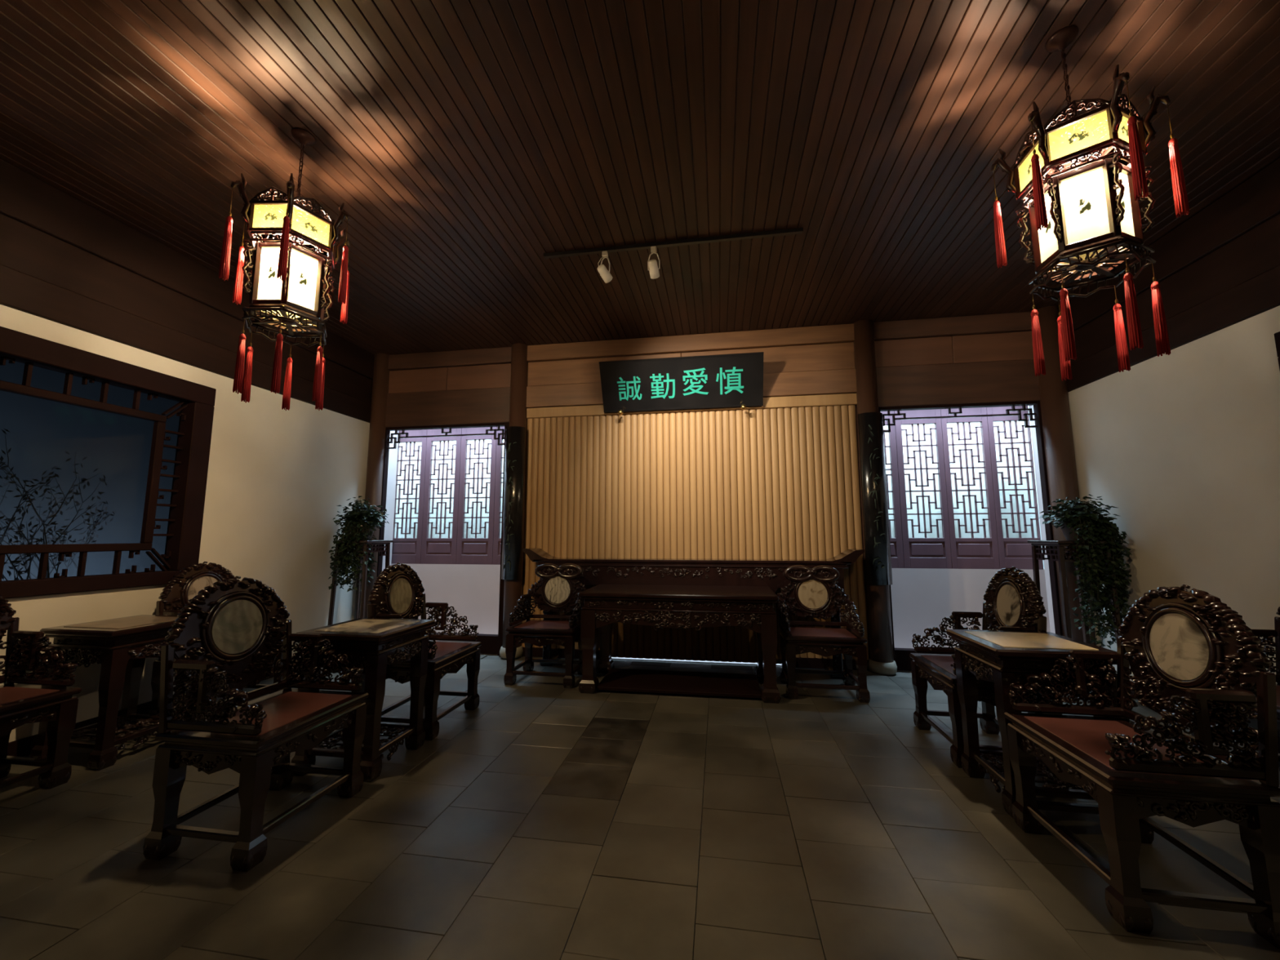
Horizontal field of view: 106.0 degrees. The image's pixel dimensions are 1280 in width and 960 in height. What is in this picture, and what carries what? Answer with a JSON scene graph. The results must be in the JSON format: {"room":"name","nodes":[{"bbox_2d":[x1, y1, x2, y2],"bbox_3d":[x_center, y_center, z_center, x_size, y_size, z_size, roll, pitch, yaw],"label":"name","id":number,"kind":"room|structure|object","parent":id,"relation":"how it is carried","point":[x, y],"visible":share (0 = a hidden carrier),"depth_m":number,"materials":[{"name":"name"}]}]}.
{"room":"chinese reception hall","nodes":[
{"label":"chinese reception hall","id":0,"kind":"room"},
{"bbox_2d":[0,159,399,742],"bbox_3d":[-3.943,-0.136,2.806,0.185,3.620,7.400,-1,-7,9],"label":"wall","id":1,"kind":"structure","parent":0,"point":[73,274],"depth_m":4.14,"materials":[{"name":"paint"}]},
{"bbox_2d":[0,326,216,599],"bbox_3d":[-3.966,-0.149,2.526,0.150,1.630,3.140,-1,-7,9],"label":"window","id":2,"kind":"structure","parent":1,"relation":"in","point":[197,401],"depth_m":3.62,"materials":[{"name":"red wood"}]},
{"bbox_2d":[7,665,297,756],"bbox_3d":[-3.909,1.577,2.334,0.015,0.110,6.870,-1,-7,9],"label":"baseboard","id":3,"kind":"structure","parent":1,"relation":"attached to","point":[23,747],"depth_m":3.00,"materials":[{"name":"red wood"}]},
{"bbox_2d":[395,442,409,537],"bbox_3d":[-3.486,0.087,6.856,0.040,2.300,0.580,-1,-7,9],"label":"wall","id":4,"kind":"structure","parent":0,"point":[403,444],"depth_m":6.99,"materials":[{"name":"white paint"}]},
{"bbox_2d":[406,439,504,537],"bbox_3d":[-2.204,0.093,6.920,2.470,2.300,0.040,-1,-7,9],"label":"wall","id":5,"kind":"structure","parent":0,"point":[470,442],"depth_m":6.98,"materials":[{"name":"white paint"}]},
{"bbox_2d":[0,0,1279,355],"bbox_3d":[-0.106,-2.076,2.255,7.890,0.100,7.320,-1,-7,9],"label":"ceiling","id":6,"kind":"structure","parent":0,"point":[463,144],"depth_m":2.71,"materials":[{"name":"brown wood"}]},
{"bbox_2d":[218,127,351,410],"bbox_3d":[-1.922,-1.192,2.666,0.609,1.559,0.577,-1,-7,9],"label":"lantern","id":7,"kind":"object","parent":6,"relation":"hanging from","point":[290,280],"visible":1,"depth_m":2.56,"materials":[{"name":"brown metal"}]},
{"bbox_2d":[241,305,327,346],"bbox_3d":[-1.921,-0.835,2.625,0.401,0.092,0.381,-1,-7,9],"label":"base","id":8,"kind":"object","parent":7,"relation":"on","point":[291,317],"depth_m":2.61,"materials":[{"name":"brown wood"}]},
{"bbox_2d":[543,227,803,258],"bbox_3d":[0.218,-1.839,3.755,2.020,0.030,0.036,-1,-7,9],"label":"ceiling track","id":9,"kind":"object","parent":6,"relation":"attached to","point":[798,230],"visible":1,"depth_m":3.73,"materials":[{"name":"black metal"}]},
{"bbox_2d":[597,250,613,283],"bbox_3d":[-0.279,-1.693,3.819,0.141,0.244,0.098,6,-9,-42],"label":"spotlight","id":10,"kind":"object","parent":9,"relation":"hanging from","point":[602,270],"visible":1,"depth_m":3.80,"materials":[{"name":"white metal"}]},
{"bbox_2d":[647,245,660,279],"bbox_3d":[0.107,-1.697,3.756,0.100,0.251,0.138,-1,-7,9],"label":"spotlight","id":11,"kind":"object","parent":9,"relation":"hanging from","point":[652,266],"visible":1,"depth_m":3.74,"materials":[{"name":"white metal"}]},
{"bbox_2d":[991,25,1189,381],"bbox_3d":[1.942,-1.258,2.130,0.616,1.559,0.538,-5,-8,39],"label":"lantern","id":12,"kind":"object","parent":6,"relation":"hanging from","point":[1085,217],"visible":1,"depth_m":2.01,"materials":[{"name":"brown metal"}]},
{"bbox_2d":[1027,237,1155,301],"bbox_3d":[1.942,-0.901,2.089,0.355,0.092,0.405,-1,-7,9],"label":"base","id":13,"kind":"object","parent":12,"relation":"on","point":[1134,248],"depth_m":2.07,"materials":[{"name":"brown wood"}]},
{"bbox_2d":[0,653,1279,959],"bbox_3d":[-0.013,1.637,1.905,8.039,0.122,7.500,-1,-7,9],"label":"floor","id":14,"kind":"structure","parent":0,"point":[544,820],"depth_m":2.07,"materials":[{"name":"tile"}]},
{"bbox_2d":[0,595,81,788],"bbox_3d":[-3.490,1.069,2.460,0.594,1.146,0.654,-1,-7,9],"label":"armchair","id":15,"kind":"object","parent":14,"relation":"on","point":[22,704],"visible":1,"depth_m":2.68,"materials":[{"name":"brown wood"}]},
{"bbox_2d":[30,614,190,770],"bbox_3d":[-3.340,1.321,3.111,0.560,0.793,0.540,-1,-7,9],"label":"table","id":16,"kind":"object","parent":14,"relation":"on","point":[122,646],"visible":0.8,"depth_m":2.92,"materials":[{"name":"wood"}]},
{"bbox_2d":[146,561,283,723],"bbox_3d":[-3.271,1.222,3.793,0.594,1.146,0.654,-1,-7,9],"label":"armchair","id":17,"kind":"object","parent":14,"relation":"on","point":[184,585],"visible":0.23,"depth_m":3.71,"materials":[{"name":"brown wood"}]},
{"bbox_2d":[142,576,368,871],"bbox_3d":[-1.818,1.057,2.367,0.594,1.146,0.654,-1,-7,9],"label":"armchair","id":18,"kind":"object","parent":14,"relation":"on","point":[227,638],"visible":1,"depth_m":2.23,"materials":[{"name":"brown wood"}]},
{"bbox_2d":[327,540,392,625],"bbox_3d":[-3.084,1.319,5.313,0.426,1.300,0.426,-1,-7,9],"label":"plant stand","id":19,"kind":"object","parent":14,"relation":"on","point":[380,544],"visible":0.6,"depth_m":5.19,"materials":[{"name":"brown wood"}]},
{"bbox_2d":[328,495,389,591],"bbox_3d":[-3.122,0.698,5.358,0.581,1.043,0.595,-1,-7,9],"label":"trailing plant","id":20,"kind":"object","parent":19,"relation":"on","point":[360,523],"visible":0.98,"depth_m":5.22,"materials":[{"name":"green plant"}]},
{"bbox_2d":[290,617,435,782],"bbox_3d":[-1.690,1.304,2.974,0.560,0.793,0.540,-1,-7,9],"label":"table","id":21,"kind":"object","parent":14,"relation":"on","point":[371,644],"visible":0.75,"depth_m":2.82,"materials":[{"name":"wood"}]},
{"bbox_2d":[367,562,481,740],"bbox_3d":[-1.613,1.200,3.615,0.594,1.146,0.654,-1,-7,9],"label":"armchair","id":22,"kind":"object","parent":14,"relation":"on","point":[397,593],"visible":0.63,"depth_m":3.63,"materials":[{"name":"wood"}]},
{"bbox_2d":[503,563,586,688],"bbox_3d":[-0.875,1.360,4.662,0.654,1.064,0.581,-1,-7,9],"label":"armchair","id":23,"kind":"object","parent":14,"relation":"on","point":[557,589],"visible":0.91,"depth_m":4.71,"materials":[{"name":"wood"}]},
{"bbox_2d":[577,583,781,703],"bbox_3d":[0.363,1.440,4.436,1.710,0.850,0.800,-1,-7,9],"label":"table","id":24,"kind":"object","parent":14,"relation":"on","point":[674,606],"visible":1,"depth_m":4.16,"materials":[{"name":"red wood"}]},
{"bbox_2d":[522,547,864,678],"bbox_3d":[0.474,1.323,5.008,3.480,1.212,0.310,-1,-7,9],"label":"altar table","id":25,"kind":"object","parent":14,"relation":"on","point":[770,573],"visible":0.66,"depth_m":4.91,"materials":[{"name":"brown wood"}]},
{"bbox_2d":[777,565,870,702],"bbox_3d":[1.586,1.313,4.283,0.654,1.064,0.581,-1,-7,9],"label":"armchair","id":26,"kind":"object","parent":14,"relation":"on","point":[811,593],"visible":1,"depth_m":4.35,"materials":[{"name":"brown wood"}]},
{"bbox_2d":[909,566,1047,772],"bbox_3d":[2.188,1.140,3.141,0.594,1.146,0.654,-1,-7,9],"label":"armchair","id":27,"kind":"object","parent":14,"relation":"on","point":[1014,602],"visible":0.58,"depth_m":3.18,"materials":[{"name":"wood"}]},
{"bbox_2d":[946,629,1117,818],"bbox_3d":[2.068,1.249,2.541,0.560,0.793,0.540,-1,-7,9],"label":"table","id":28,"kind":"object","parent":14,"relation":"on","point":[1002,658],"visible":0.65,"depth_m":2.46,"materials":[{"name":"wood"}]},
{"bbox_2d":[1027,540,1131,702],"bbox_3d":[3.795,1.182,4.197,0.426,1.300,0.426,-1,-7,9],"label":"plant stand","id":29,"kind":"object","parent":14,"relation":"on","point":[1059,549],"visible":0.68,"depth_m":4.10,"materials":[{"name":"brown wood"}]},
{"bbox_2d":[1039,493,1132,648],"bbox_3d":[3.869,0.784,4.199,0.568,1.312,0.558,1,-7,-13],"label":"trailing plant","id":30,"kind":"object","parent":29,"relation":"on","point":[1080,522],"visible":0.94,"depth_m":4.04,"materials":[{"name":"green plant"}]},
{"bbox_2d":[1004,584,1279,948],"bbox_3d":[1.997,1.007,1.979,0.594,1.146,0.654,-1,-7,9],"label":"armchair","id":31,"kind":"object","parent":14,"relation":"on","point":[1194,661],"visible":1,"depth_m":1.73,"materials":[{"name":"wood"}]},
{"bbox_2d":[1191,606,1279,787],"bbox_3d":[3.425,1.065,2.498,0.594,1.146,0.654,-1,-7,9],"label":"armchair","id":32,"kind":"object","parent":14,"relation":"on","point":[1268,635],"visible":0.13,"depth_m":2.76,"materials":[{"name":"brown wood"}]},
{"bbox_2d":[385,311,1040,671],"bbox_3d":[0.440,0.150,5.346,7.890,3.620,0.100,-1,-7,9],"label":"wall","id":33,"kind":"structure","parent":0,"point":[780,478],"depth_m":5.29,"materials":[{"name":"brown wood"}]},
{"bbox_2d":[358,352,389,617],"bbox_3d":[-3.261,0.221,5.917,0.250,3.620,0.250,-1,-7,9],"label":"column","id":34,"kind":"structure","parent":33,"relation":"attached to","point":[380,382],"depth_m":5.91,"materials":[{"name":"brown wood"}]},
{"bbox_2d":[377,422,509,655],"bbox_3d":[-2.369,0.665,5.806,1.670,2.710,0.170,-1,-7,9],"label":"door frame","id":35,"kind":"structure","parent":33,"relation":"in","point":[491,643],"depth_m":5.82,"materials":[{"name":"red wood"}]},
{"bbox_2d":[501,426,525,579],"bbox_3d":[-1.462,0.250,5.514,0.244,1.745,0.087,-1,-7,9],"label":"couplet board","id":36,"kind":"object","parent":33,"relation":"attached to","point":[514,462],"visible":1,"depth_m":5.49,"materials":[{"name":"black paint"}]},
{"bbox_2d":[499,343,528,658],"bbox_3d":[-1.445,0.185,5.622,0.262,3.620,0.262,-1,-7,9],"label":"column","id":37,"kind":"structure","parent":33,"relation":"attached to","point":[513,588],"depth_m":5.65,"materials":[{"name":"brown wood"}]},
{"bbox_2d":[617,409,622,415],"bbox_3d":[-0.217,-0.756,5.442,0.060,0.060,0.108,-1,-7,9],"label":"peg","id":38,"kind":"object","parent":33,"relation":"attached to","point":[620,411],"visible":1,"depth_m":5.40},
{"bbox_2d":[599,351,764,412],"bbox_3d":[0.444,-1.063,5.307,1.775,0.523,0.290,-1,-7,9],"label":"name plaque","id":39,"kind":"object","parent":33,"relation":"attached to","point":[730,380],"visible":1,"depth_m":5.29,"materials":[{"name":"black paint"}]},
{"bbox_2d":[740,404,746,409],"bbox_3d":[1.121,-0.782,5.225,0.060,0.060,0.108,-1,-7,9],"label":"peg","id":40,"kind":"object","parent":33,"relation":"attached to","point":[743,406],"visible":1,"depth_m":5.18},
{"bbox_2d":[853,319,897,675],"bbox_3d":[2.408,0.108,4.997,0.262,3.620,0.262,-1,-7,9],"label":"column","id":41,"kind":"structure","parent":33,"relation":"attached to","point":[882,661],"depth_m":4.86,"materials":[{"name":"brown wood"}]},
{"bbox_2d":[857,412,893,585],"bbox_3d":[2.392,0.173,4.889,0.244,1.745,0.087,-1,-7,9],"label":"couplet board","id":42,"kind":"object","parent":33,"relation":"attached to","point":[870,424],"visible":1,"depth_m":4.87,"materials":[{"name":"black paint"}]},
{"bbox_2d":[878,400,1062,671],"bbox_3d":[3.276,0.552,4.890,1.590,2.710,0.170,-1,-7,9],"label":"door frame","id":43,"kind":"structure","parent":33,"relation":"in","point":[903,660],"depth_m":4.84,"materials":[{"name":"red wood"}]},
{"bbox_2d":[1036,306,1095,644],"bbox_3d":[4.131,0.073,4.718,0.300,3.620,0.300,-1,-7,9],"label":"column","id":44,"kind":"structure","parent":33,"relation":"attached to","point":[1061,470],"depth_m":4.69,"materials":[{"name":"brown wood"}]},
{"bbox_2d":[391,564,1050,648],"bbox_3d":[0.522,0.367,5.828,7.890,3.300,0.080,-1,-7,9],"label":"wall","id":45,"kind":"structure","parent":0,"point":[921,597],"depth_m":5.29,"materials":[{"name":"white paint"}]},
{"bbox_2d":[391,426,504,564],"bbox_3d":[-2.279,0.180,6.295,2.018,1.815,0.050,-1,-7,9],"label":"window","id":46,"kind":"structure","parent":45,"relation":"in","point":[422,549],"depth_m":6.30,"materials":[{"name":"brown wood"}]},
{"bbox_2d":[880,405,1043,569],"bbox_3d":[3.339,0.068,5.384,1.902,1.815,0.050,-1,-7,9],"label":"window","id":47,"kind":"structure","parent":45,"relation":"in","point":[948,552],"depth_m":5.32,"materials":[{"name":"brown wood"}]},
{"bbox_2d":[883,421,1031,537],"bbox_3d":[3.490,-0.020,5.997,2.370,2.300,0.040,-1,-7,9],"label":"wall","id":48,"kind":"structure","parent":0,"point":[930,464],"depth_m":5.92,"materials":[{"name":"white paint"}]},
{"bbox_2d":[1022,405,1044,568],"bbox_3d":[4.636,-0.074,5.539,0.040,2.300,0.580,-1,-7,9],"label":"wall","id":49,"kind":"structure","parent":0,"point":[1025,428],"depth_m":5.72,"materials":[{"name":"white paint"}]},
{"bbox_2d":[1028,158,1279,683],"bbox_3d":[3.777,-0.289,1.554,0.190,3.620,7.400,-1,-7,9],"label":"wall","id":50,"kind":"structure","parent":0,"point":[1184,443],"depth_m":3.47,"materials":[{"name":"paint"}]},
{"bbox_2d":[1131,688,1279,753],"bbox_3d":[3.665,1.426,1.105,0.015,0.110,6.870,-1,-7,9],"label":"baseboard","id":51,"kind":"structure","parent":50,"relation":"attached to","point":[1132,692],"depth_m":3.00,"materials":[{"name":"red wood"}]},
{"bbox_2d":[1274,331,1279,370],"bbox_3d":[3.717,-0.286,1.303,0.150,1.604,3.190,-1,-7,9],"label":"window","id":52,"kind":"structure","parent":50,"relation":"in","point":[1277,335],"depth_m":2.94,"materials":[{"name":"red wood"}]},
{"bbox_3d":[-2.246,1.225,6.522,2.470,0.040,0.580,-1,-7,9],"label":"floor","id":53,"kind":"structure","parent":0,"visible":0},
{"bbox_2d":[411,521,442,537],"bbox_3d":[-2.919,0.887,6.589,0.535,0.658,0.203,-1,-7,9],"label":"shrub","id":54,"kind":"object","parent":53,"relation":"on","point":[433,523],"visible":0.06,"depth_m":6.58,"materials":[{"name":"green plant"}]},
{"bbox_2d":[464,518,488,537],"bbox_3d":[-2.271,0.852,6.486,0.595,0.705,0.202,-1,-7,9],"label":"shrub","id":55,"kind":"object","parent":53,"relation":"on","point":[469,535],"visible":0.11,"depth_m":6.46,"materials":[{"name":"green plant"}]},
{"bbox_3d":[3.448,1.112,5.598,2.370,0.040,0.580,-1,-7,9],"label":"floor","id":56,"kind":"structure","parent":0,"visible":0},
{"bbox_2d":[890,524,894,537],"bbox_3d":[2.854,0.796,5.651,0.543,0.604,0.201,-1,-7,9],"label":"shrub","id":57,"kind":"object","parent":56,"relation":"on","point":[891,526],"visible":0.02,"depth_m":5.60,"materials":[{"name":"green plant"}]},
{"bbox_2d":[920,510,970,537],"bbox_3d":[3.516,0.718,5.550,0.616,0.738,0.203,-1,-7,9],"label":"shrub","id":58,"kind":"object","parent":56,"relation":"on","point":[934,535],"visible":0.13,"depth_m":5.55,"materials":[{"name":"green plant"}]},
{"bbox_2d":[982,472,1029,537],"bbox_3d":[4.147,0.478,5.474,0.538,1.196,0.203,-1,-7,9],"label":"shrub","id":59,"kind":"object","parent":56,"relation":"on","point":[1003,510],"visible":0.27,"depth_m":5.46,"materials":[{"name":"green plant"}]},
{"label":"outside","id":60,"kind":"structure","parent":0,"visible":0},
{"bbox_3d":[-4.700,1.150,2.681,1.320,0.080,5.200,-1,-7,9],"label":"floor","id":61,"kind":"structure","parent":60,"visible":0},
{"bbox_2d":[0,428,106,580],"bbox_3d":[-4.241,0.434,3.377,0.258,1.508,0.908,1,-7,-13],"label":"bare shrub","id":62,"kind":"object","parent":61,"relation":"on","point":[19,572],"visible":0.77,"depth_m":3.37,"materials":[{"name":"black plant"}]},
{"bbox_2d":[0,476,116,578],"bbox_3d":[-4.810,0.597,3.810,0.262,1.284,1.009,-2,-7,16],"label":"bare shrub","id":63,"kind":"object","parent":61,"relation":"on","point":[55,537],"visible":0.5,"depth_m":3.98,"materials":[{"name":"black plant"}]},
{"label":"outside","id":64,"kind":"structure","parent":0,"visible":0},
{"bbox_2d":[0,360,181,580],"bbox_3d":[-4.701,-0.023,2.816,1.320,2.800,5.200,-1,-7,9],"label":"wall","id":65,"kind":"structure","parent":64,"point":[118,446],"depth_m":4.38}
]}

